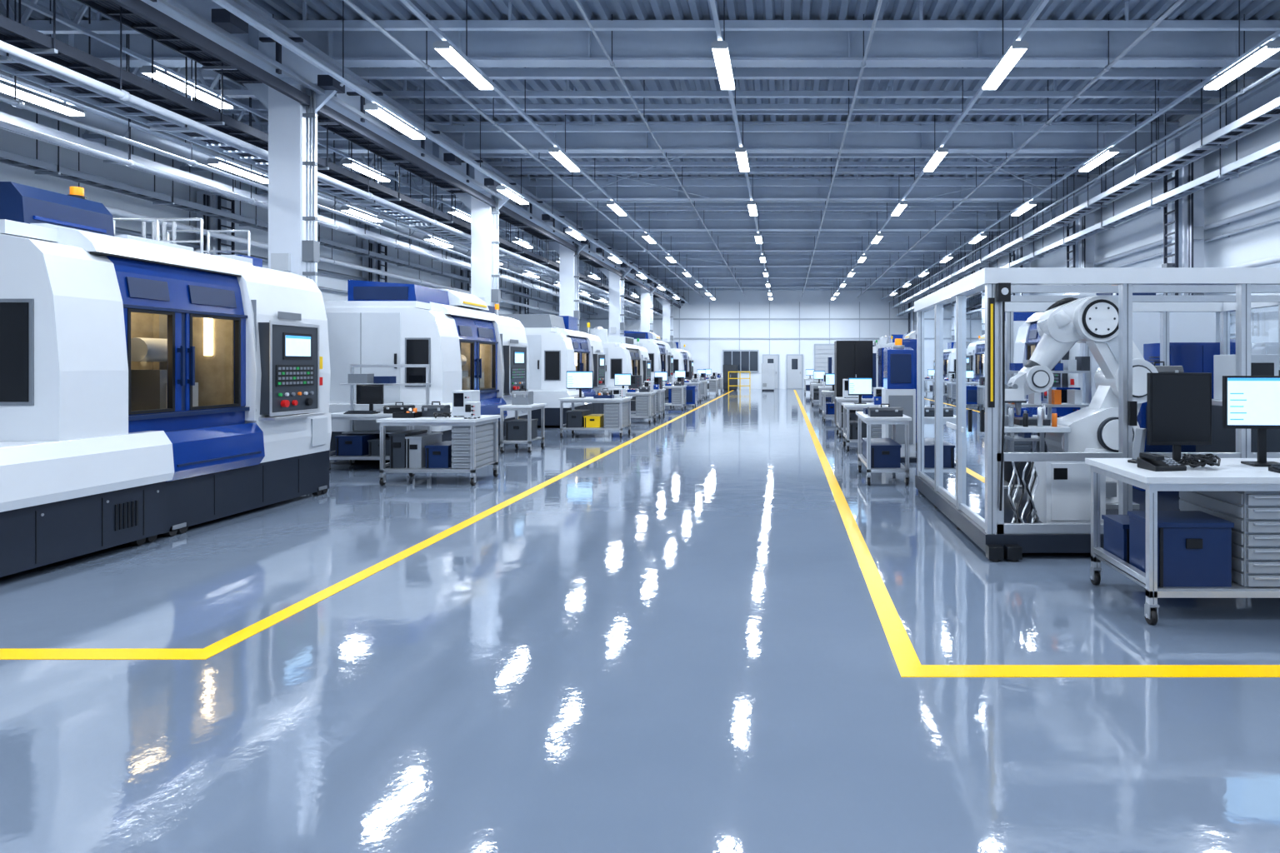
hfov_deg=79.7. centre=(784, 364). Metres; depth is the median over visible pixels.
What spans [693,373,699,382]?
instrument
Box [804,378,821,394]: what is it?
tool cart
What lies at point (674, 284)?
ceiling beam
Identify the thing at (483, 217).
column
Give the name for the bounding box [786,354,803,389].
door
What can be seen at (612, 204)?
strip light
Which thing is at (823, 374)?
instrument
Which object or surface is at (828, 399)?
tool cart
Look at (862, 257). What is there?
strip light
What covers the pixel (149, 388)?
machine
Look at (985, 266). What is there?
wall column
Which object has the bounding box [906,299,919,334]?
wall column
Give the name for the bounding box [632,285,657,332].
column
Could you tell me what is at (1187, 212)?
wall column
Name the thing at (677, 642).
floor
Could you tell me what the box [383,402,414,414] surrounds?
toolbox
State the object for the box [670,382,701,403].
tool cart
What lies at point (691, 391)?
trolley
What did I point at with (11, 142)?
wall
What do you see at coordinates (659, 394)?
tool cart
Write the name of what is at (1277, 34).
rail
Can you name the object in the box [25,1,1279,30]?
ceiling beam
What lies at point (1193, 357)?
tall cabinet
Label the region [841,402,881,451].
tool cart
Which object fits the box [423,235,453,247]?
strip light
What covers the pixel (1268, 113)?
cable tray
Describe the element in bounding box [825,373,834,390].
monitor
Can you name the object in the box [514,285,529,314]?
wall column
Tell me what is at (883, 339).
machine
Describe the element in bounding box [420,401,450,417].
toolbox
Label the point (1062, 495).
controller
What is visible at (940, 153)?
strip light
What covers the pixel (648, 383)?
instrument
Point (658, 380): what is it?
instrument
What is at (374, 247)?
wall column
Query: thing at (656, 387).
toolbox
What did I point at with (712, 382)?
tool cart
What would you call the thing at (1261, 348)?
tall cabinet
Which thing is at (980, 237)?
strip light
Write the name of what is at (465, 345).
machine
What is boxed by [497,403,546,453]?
workbench
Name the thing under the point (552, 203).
ceiling beam
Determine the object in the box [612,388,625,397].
instrument
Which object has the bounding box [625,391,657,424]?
tool cart
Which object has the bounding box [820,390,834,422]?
tool cart
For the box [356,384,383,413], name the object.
monitor
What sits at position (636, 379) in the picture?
instrument
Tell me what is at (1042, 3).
rail
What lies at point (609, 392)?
toolbox
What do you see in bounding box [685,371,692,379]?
instrument
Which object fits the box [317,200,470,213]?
roof truss
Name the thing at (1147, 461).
desk phone
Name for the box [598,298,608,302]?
strip light
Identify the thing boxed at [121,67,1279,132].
ceiling beam
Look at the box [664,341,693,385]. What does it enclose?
machine
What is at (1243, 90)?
pipe
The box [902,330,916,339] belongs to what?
machine
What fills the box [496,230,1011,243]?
ceiling beam
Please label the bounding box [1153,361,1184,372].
toolbox
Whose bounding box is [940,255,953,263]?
strip light
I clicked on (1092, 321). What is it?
robot
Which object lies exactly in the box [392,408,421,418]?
tray
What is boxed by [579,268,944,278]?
ceiling beam
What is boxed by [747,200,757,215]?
strip light
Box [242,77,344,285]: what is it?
column
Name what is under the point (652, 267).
ceiling beam
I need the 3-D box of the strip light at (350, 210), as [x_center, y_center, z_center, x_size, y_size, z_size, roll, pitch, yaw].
[-10.400,-3.714,18.500,0.210,0.108,1.530,0,0,0]
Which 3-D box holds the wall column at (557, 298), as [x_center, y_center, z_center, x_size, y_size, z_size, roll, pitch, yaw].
[-13.600,-1.260,45.903,0.700,5.720,0.665,0,0,0]
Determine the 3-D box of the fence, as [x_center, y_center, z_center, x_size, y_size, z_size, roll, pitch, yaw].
[-2.725,1.000,45.540,1.350,1.200,0.080,0,0,0]
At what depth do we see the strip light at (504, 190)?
17.15 m
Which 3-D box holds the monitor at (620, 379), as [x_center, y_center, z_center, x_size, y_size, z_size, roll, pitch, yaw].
[-4.450,0.490,20.705,0.460,0.500,0.170,0,0,0]
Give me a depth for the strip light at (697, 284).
39.20 m
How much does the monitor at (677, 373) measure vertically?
0.500 m
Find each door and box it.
[762,354,779,389]
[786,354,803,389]
[814,344,834,380]
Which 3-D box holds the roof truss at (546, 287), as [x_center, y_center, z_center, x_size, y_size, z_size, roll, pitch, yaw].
[-10.660,-4.865,43.700,6.530,0.770,0.100,0,0,0]
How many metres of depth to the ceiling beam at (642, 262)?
35.61 m
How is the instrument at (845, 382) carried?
on the tool cart at (852, 417)
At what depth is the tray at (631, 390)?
20.28 m
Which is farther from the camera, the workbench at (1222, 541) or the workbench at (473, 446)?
the workbench at (473, 446)
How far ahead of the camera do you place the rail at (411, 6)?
12.75 m
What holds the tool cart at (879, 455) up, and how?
on the floor
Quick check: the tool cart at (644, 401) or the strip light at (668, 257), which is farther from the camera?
the strip light at (668, 257)
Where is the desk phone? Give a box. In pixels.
[1137,452,1186,471]
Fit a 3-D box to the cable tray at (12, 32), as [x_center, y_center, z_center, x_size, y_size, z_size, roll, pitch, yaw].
[-8.000,-4.319,22.485,0.410,1.958,54.910,0,0,0]
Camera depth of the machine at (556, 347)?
19.32 m
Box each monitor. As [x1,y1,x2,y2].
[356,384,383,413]
[566,370,593,398]
[614,373,631,391]
[654,371,667,385]
[675,370,685,378]
[697,369,705,375]
[705,369,711,377]
[805,369,814,378]
[813,370,824,383]
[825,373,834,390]
[848,377,872,404]
[1146,372,1211,464]
[1222,375,1279,466]
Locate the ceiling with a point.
(282, 9)
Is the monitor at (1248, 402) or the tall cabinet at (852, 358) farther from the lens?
the tall cabinet at (852, 358)
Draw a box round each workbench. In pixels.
[329,364,431,470]
[375,415,500,485]
[1085,458,1279,624]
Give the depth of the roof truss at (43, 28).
10.07 m
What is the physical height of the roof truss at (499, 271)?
0.770 m
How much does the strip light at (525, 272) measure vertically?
0.108 m
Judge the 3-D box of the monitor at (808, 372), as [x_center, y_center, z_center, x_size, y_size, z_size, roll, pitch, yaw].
[1.400,0.490,40.505,0.460,0.500,0.170,0,0,0]
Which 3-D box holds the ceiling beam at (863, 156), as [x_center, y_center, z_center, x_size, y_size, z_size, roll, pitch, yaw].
[-2.700,-5.059,18.968,22.560,0.478,3.255,0,0,0]
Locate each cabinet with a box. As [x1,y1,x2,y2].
[723,365,737,389]
[761,363,774,390]
[827,357,831,373]
[831,356,834,373]
[834,340,872,429]
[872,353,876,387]
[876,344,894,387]
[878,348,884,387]
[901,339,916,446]
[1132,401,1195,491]
[1143,342,1219,399]
[1250,342,1278,354]
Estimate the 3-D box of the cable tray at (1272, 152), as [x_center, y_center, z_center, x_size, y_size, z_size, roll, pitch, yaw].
[7.600,-4.254,22.485,0.320,2.088,54.910,0,0,0]
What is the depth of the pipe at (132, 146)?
21.73 m
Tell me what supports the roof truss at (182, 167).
attached to the ceiling
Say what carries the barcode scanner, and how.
on the workbench at (1222, 541)
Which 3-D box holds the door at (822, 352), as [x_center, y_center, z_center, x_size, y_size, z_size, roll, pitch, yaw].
[3.300,0.100,49.909,2.600,3.000,0.078,0,0,0]
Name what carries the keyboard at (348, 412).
on the workbench at (355, 445)
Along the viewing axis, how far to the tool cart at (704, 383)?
35.24 m
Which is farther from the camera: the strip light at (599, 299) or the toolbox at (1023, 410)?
the strip light at (599, 299)
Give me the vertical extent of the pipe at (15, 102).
2.297 m
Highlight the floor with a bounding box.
[0,389,1279,852]
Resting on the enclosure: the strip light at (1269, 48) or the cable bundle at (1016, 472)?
the cable bundle at (1016, 472)
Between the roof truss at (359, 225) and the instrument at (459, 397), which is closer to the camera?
the instrument at (459, 397)
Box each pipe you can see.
[0,0,640,316]
[0,6,662,315]
[0,34,635,319]
[0,70,609,304]
[0,127,588,320]
[115,226,535,314]
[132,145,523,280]
[317,286,347,293]
[342,0,703,297]
[574,0,744,296]
[801,0,882,296]
[857,0,1184,297]
[888,14,1279,303]
[903,74,1279,299]
[1039,177,1229,258]
[1094,200,1279,265]
[1113,217,1279,267]
[1227,255,1279,267]
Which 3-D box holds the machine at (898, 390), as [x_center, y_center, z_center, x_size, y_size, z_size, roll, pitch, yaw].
[1.920,0.580,12.600,0.800,2.040,0.700,0,0,0]
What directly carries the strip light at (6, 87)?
attached to the rail at (3, 77)
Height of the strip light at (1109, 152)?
0.108 m
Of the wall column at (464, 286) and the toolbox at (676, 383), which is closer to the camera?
the toolbox at (676, 383)
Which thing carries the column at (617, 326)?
on the floor
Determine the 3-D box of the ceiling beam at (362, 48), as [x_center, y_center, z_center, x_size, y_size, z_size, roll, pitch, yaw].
[-2.700,-4.987,11.650,22.600,0.615,0.280,0,0,0]
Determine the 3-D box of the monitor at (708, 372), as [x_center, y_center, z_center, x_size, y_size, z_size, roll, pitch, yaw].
[-4.450,0.490,43.505,0.460,0.500,0.170,0,0,0]
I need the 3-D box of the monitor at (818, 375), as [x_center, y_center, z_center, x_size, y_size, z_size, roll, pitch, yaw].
[1.400,0.490,30.005,0.460,0.500,0.170,0,0,0]
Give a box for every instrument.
[452,390,479,417]
[464,401,480,419]
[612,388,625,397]
[628,375,641,389]
[644,380,653,391]
[654,376,662,389]
[677,376,684,385]
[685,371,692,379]
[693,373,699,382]
[700,373,705,380]
[712,372,717,379]
[823,374,832,386]
[842,379,858,398]
[873,387,883,396]
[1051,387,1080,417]
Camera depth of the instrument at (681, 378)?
26.79 m
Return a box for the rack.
[1004,356,1096,452]
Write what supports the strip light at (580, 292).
attached to the rail at (3, 77)
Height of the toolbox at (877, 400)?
0.200 m
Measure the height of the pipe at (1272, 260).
0.118 m
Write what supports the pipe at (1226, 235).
attached to the wall at (1257, 187)
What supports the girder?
on the column at (667, 337)
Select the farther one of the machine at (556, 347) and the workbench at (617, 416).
the machine at (556, 347)
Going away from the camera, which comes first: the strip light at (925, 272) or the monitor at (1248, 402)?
the monitor at (1248, 402)
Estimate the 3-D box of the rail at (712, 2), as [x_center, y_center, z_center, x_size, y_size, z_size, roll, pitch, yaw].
[-0.850,-4.779,22.485,0.090,1.038,54.910,0,0,0]
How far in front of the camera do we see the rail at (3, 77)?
13.03 m
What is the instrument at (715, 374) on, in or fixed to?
on the tool cart at (712, 382)
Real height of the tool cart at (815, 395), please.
0.860 m
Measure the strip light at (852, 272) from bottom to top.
0.108 m
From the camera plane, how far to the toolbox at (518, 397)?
13.85 m
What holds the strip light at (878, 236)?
attached to the rail at (1042, 3)
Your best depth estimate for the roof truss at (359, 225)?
24.45 m
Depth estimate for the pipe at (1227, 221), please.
14.62 m
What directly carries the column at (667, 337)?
on the floor
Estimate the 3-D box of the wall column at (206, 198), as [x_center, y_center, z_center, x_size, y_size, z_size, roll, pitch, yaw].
[-13.600,-1.260,17.902,0.700,5.720,0.665,0,0,0]
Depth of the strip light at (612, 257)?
27.46 m
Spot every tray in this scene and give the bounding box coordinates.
[0,0,659,315]
[0,0,662,314]
[0,67,609,311]
[0,113,597,315]
[76,0,658,298]
[88,6,599,282]
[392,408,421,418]
[593,392,614,398]
[627,388,637,392]
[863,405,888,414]
[891,67,1279,308]
[896,67,1279,315]
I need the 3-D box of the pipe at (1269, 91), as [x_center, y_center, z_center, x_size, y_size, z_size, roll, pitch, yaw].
[8.100,-4.395,22.485,0.300,0.550,54.910,0,0,0]
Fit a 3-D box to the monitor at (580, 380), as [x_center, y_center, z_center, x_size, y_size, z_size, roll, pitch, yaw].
[-4.600,0.440,16.905,0.600,0.600,0.170,0,0,0]
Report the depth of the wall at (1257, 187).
14.76 m
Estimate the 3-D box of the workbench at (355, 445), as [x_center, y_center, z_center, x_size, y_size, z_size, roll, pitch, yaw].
[-6.260,0.795,11.610,1.340,1.610,0.740,0,0,0]
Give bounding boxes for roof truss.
[0,0,141,34]
[82,100,411,139]
[130,67,255,97]
[180,153,408,171]
[253,166,502,194]
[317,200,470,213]
[357,206,557,228]
[396,230,539,239]
[427,235,554,250]
[455,251,558,259]
[498,266,602,273]
[515,268,607,278]
[531,278,624,283]
[545,280,634,288]
[546,254,592,266]
[557,288,638,292]
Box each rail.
[0,0,628,308]
[15,0,640,296]
[211,0,690,304]
[400,0,716,300]
[709,0,771,300]
[830,0,1049,300]
[880,0,1279,300]
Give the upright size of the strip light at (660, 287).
0.108 m
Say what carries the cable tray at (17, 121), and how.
hanging from the ceiling
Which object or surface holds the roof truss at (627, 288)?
attached to the ceiling
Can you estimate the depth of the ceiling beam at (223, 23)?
11.49 m
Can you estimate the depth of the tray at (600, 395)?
16.52 m
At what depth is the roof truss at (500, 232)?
26.85 m
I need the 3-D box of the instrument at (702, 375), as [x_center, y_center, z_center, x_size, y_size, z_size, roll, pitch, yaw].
[-3.860,0.570,35.812,0.220,0.340,0.275,0,0,0]
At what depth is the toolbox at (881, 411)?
10.10 m
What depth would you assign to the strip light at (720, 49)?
10.41 m
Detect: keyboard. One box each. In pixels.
[343,410,378,414]
[1268,464,1279,473]
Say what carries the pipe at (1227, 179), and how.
attached to the wall at (1257, 187)
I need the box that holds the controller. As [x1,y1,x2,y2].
[1031,461,1105,523]
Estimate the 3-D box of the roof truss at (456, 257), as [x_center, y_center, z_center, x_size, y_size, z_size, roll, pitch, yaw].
[-10.660,-4.865,31.700,6.530,0.770,0.100,0,0,0]
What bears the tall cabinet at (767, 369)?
on the floor
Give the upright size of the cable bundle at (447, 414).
0.080 m
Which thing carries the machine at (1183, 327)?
on the floor
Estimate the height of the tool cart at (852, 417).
0.860 m
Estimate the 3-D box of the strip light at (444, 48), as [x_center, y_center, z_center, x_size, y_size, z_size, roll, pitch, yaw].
[-4.500,-4.214,10.600,0.210,0.108,1.530,0,0,0]
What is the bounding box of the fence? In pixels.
[728,371,750,391]
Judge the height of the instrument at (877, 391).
0.305 m
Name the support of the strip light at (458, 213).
attached to the rail at (27, 3)
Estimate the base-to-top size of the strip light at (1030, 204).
0.108 m
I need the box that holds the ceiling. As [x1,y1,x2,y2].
[0,0,1279,207]
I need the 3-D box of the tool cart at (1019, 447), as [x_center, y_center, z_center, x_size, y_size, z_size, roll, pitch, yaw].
[2.850,1.170,10.525,1.160,0.860,0.910,0,0,0]
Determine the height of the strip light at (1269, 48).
0.108 m
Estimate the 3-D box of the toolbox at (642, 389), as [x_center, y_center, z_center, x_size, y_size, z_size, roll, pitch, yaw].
[-3.800,0.640,20.394,0.272,0.200,0.217,0,0,0]
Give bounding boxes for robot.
[1005,295,1158,509]
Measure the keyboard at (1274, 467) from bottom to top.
0.044 m
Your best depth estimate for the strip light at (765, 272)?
34.19 m
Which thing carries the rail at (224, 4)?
hanging from the ceiling
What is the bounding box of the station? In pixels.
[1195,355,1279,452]
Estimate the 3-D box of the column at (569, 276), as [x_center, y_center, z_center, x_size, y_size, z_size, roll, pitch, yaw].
[-7.200,-1.260,24.995,1.460,5.720,0.510,0,0,0]
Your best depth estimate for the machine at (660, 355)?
33.64 m
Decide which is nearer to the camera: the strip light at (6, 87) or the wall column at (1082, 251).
the strip light at (6, 87)
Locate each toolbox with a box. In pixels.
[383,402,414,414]
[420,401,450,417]
[511,388,533,404]
[597,388,612,394]
[639,385,649,392]
[653,383,659,389]
[674,380,682,385]
[690,377,698,382]
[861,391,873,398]
[867,404,903,416]
[872,394,881,404]
[1014,407,1029,417]
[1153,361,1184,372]
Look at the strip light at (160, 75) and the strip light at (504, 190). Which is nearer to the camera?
the strip light at (160, 75)
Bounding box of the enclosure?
[914,267,1279,562]
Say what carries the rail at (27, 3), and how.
hanging from the ceiling
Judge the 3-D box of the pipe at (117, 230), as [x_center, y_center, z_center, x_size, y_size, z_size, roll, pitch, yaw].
[-13.900,-2.800,22.485,0.199,0.118,54.910,0,0,0]
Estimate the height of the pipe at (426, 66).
0.842 m
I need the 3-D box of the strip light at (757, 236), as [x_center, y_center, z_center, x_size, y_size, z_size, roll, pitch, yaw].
[-0.850,-4.214,25.000,0.210,0.108,1.530,0,0,0]
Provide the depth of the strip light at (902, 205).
19.97 m
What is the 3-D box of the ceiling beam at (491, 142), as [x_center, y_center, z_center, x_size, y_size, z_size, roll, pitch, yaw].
[-2.700,-4.987,16.450,22.600,0.615,0.280,0,0,0]
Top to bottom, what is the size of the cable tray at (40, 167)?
2.038 m
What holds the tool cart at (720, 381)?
on the floor
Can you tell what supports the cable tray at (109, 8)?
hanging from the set
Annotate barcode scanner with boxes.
[1127,428,1146,464]
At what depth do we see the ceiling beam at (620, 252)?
33.91 m
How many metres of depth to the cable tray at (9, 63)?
10.76 m
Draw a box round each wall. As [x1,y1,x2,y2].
[0,100,559,315]
[579,287,912,389]
[913,67,1279,343]
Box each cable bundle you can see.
[433,412,451,418]
[1007,461,1039,523]
[1179,453,1220,468]
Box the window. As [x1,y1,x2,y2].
[722,350,758,372]
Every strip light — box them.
[0,80,86,116]
[139,65,234,109]
[206,158,268,184]
[340,205,383,222]
[341,159,390,182]
[363,103,425,139]
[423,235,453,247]
[433,40,494,90]
[446,208,470,222]
[495,185,529,204]
[511,238,532,248]
[521,270,539,278]
[548,146,579,171]
[565,228,585,240]
[579,291,589,295]
[588,273,599,279]
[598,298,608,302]
[606,200,626,215]
[607,255,622,263]
[635,272,647,279]
[641,233,655,244]
[656,285,665,290]
[665,255,676,263]
[682,270,690,276]
[695,282,702,287]
[711,40,734,90]
[735,146,749,171]
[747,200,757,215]
[755,233,762,244]
[759,255,765,263]
[763,270,768,276]
[840,282,846,287]
[847,270,854,276]
[857,255,866,263]
[871,233,883,244]
[891,200,907,215]
[902,282,911,287]
[918,270,929,276]
[923,146,948,171]
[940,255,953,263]
[969,233,986,244]
[981,40,1028,90]
[1010,200,1037,215]
[1078,146,1119,171]
[1202,40,1279,90]
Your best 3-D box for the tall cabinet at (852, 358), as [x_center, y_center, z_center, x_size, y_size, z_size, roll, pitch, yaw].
[1.747,0.500,18.977,0.906,2.200,0.845,0,0,0]
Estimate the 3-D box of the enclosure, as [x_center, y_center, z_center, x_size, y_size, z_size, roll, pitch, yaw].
[3.640,0.400,7.805,3.980,2.400,3.450,0,0,0]
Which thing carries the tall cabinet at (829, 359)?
on the floor
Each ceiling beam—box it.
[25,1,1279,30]
[27,20,1279,67]
[110,0,686,308]
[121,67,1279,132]
[140,121,1179,153]
[317,153,1144,186]
[364,176,1089,200]
[379,211,1033,230]
[418,200,1063,219]
[444,235,994,251]
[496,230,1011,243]
[531,251,976,259]
[537,254,964,266]
[579,266,949,272]
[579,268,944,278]
[591,278,926,287]
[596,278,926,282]
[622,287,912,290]
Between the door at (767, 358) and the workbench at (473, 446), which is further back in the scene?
the door at (767, 358)
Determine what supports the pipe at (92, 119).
hanging from the ceiling
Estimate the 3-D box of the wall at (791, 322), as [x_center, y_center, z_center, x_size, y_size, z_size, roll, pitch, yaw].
[-2.700,-2.000,50.075,22.600,7.200,0.250,0,0,0]
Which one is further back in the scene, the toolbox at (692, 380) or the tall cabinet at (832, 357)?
the tall cabinet at (832, 357)
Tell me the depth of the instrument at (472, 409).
10.02 m
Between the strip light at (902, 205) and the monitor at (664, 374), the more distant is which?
the monitor at (664, 374)
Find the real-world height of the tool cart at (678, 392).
0.860 m
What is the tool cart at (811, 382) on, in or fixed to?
on the floor
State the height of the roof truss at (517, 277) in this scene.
0.770 m
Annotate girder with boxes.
[140,0,677,303]
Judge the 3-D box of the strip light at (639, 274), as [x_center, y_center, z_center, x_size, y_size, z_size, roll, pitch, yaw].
[-6.250,-3.914,32.900,0.210,0.108,1.530,0,0,0]
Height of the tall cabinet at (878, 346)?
2.200 m
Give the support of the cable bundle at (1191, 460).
on the workbench at (1222, 541)
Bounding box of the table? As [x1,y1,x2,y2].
[945,404,1071,489]
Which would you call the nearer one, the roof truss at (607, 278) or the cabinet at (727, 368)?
the roof truss at (607, 278)
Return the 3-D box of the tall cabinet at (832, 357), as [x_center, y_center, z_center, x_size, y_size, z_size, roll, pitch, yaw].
[2.697,0.600,34.977,0.906,2.000,0.845,0,0,0]
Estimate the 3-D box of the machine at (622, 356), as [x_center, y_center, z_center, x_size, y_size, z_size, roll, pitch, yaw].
[-6.400,0.116,28.120,2.300,2.967,4.560,0,0,0]
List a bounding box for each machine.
[0,181,331,577]
[323,280,529,460]
[498,314,607,427]
[590,326,650,399]
[624,330,674,398]
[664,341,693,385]
[872,335,887,353]
[881,338,916,462]
[886,335,903,344]
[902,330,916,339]
[1013,293,1215,450]
[1013,312,1036,359]
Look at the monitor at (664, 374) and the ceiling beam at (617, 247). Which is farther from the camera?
the ceiling beam at (617, 247)
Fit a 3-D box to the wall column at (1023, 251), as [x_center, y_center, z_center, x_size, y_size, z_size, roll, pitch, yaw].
[8.050,-1.260,25.703,0.700,5.720,0.665,0,0,0]
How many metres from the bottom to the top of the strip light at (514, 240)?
0.108 m
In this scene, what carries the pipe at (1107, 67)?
hanging from the ceiling
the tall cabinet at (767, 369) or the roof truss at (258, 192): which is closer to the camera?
the roof truss at (258, 192)
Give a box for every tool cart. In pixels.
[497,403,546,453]
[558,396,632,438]
[625,389,665,418]
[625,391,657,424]
[662,385,686,410]
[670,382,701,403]
[684,380,707,399]
[705,379,719,395]
[707,377,723,392]
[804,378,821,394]
[809,380,823,399]
[810,383,832,405]
[818,386,834,413]
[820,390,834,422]
[835,397,873,438]
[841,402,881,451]
[855,411,911,484]
[1004,432,1036,452]
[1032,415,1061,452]
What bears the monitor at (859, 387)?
on the tool cart at (851, 436)
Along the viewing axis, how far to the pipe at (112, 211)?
21.32 m
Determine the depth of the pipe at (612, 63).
13.44 m
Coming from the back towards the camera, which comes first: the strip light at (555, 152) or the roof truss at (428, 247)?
the roof truss at (428, 247)
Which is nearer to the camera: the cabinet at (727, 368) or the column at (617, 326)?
the column at (617, 326)
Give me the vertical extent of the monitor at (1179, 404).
0.630 m
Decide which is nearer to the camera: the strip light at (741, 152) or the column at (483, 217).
the strip light at (741, 152)
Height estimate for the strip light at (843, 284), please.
0.108 m
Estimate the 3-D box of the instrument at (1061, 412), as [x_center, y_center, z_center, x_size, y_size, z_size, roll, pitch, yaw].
[4.000,0.530,10.693,0.340,0.420,0.315,0,0,0]
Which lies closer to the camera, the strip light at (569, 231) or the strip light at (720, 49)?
the strip light at (720, 49)
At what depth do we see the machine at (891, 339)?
35.60 m
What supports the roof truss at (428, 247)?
attached to the ceiling
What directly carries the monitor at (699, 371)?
on the tool cart at (712, 382)
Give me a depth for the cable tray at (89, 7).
12.82 m
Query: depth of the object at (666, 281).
44.51 m
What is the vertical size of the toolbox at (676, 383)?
0.200 m
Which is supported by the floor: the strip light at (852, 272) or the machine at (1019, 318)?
the machine at (1019, 318)
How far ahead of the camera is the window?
49.89 m
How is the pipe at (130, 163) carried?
hanging from the ceiling
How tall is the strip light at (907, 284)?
0.108 m
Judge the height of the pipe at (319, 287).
0.079 m
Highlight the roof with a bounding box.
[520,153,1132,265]
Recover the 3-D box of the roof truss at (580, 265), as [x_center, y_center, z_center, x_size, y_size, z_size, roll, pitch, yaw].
[-10.660,-4.865,34.100,6.530,0.770,0.100,0,0,0]
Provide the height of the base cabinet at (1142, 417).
1.140 m
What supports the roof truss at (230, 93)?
attached to the ceiling
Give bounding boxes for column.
[195,191,234,254]
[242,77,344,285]
[362,240,387,282]
[454,190,509,314]
[455,267,470,290]
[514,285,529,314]
[546,240,589,331]
[555,297,559,315]
[598,267,632,336]
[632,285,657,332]
[655,297,676,342]
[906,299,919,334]
[970,265,988,274]
[1010,244,1029,295]
[1064,212,1094,294]
[1161,159,1204,295]
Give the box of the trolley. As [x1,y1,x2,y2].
[668,385,698,407]
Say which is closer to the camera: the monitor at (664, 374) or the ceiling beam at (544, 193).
the ceiling beam at (544, 193)
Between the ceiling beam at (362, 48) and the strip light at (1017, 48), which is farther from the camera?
the ceiling beam at (362, 48)
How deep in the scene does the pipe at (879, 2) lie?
13.44 m
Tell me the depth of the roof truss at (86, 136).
14.85 m
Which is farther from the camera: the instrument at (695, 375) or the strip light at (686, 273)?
the strip light at (686, 273)
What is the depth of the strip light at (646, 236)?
24.71 m
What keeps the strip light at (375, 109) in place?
attached to the rail at (224, 4)
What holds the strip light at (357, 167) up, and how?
attached to the rail at (27, 3)
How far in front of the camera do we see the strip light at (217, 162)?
14.19 m
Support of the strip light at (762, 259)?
attached to the rail at (712, 2)
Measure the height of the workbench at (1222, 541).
0.915 m
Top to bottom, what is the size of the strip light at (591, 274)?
0.108 m
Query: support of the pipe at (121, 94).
hanging from the ceiling

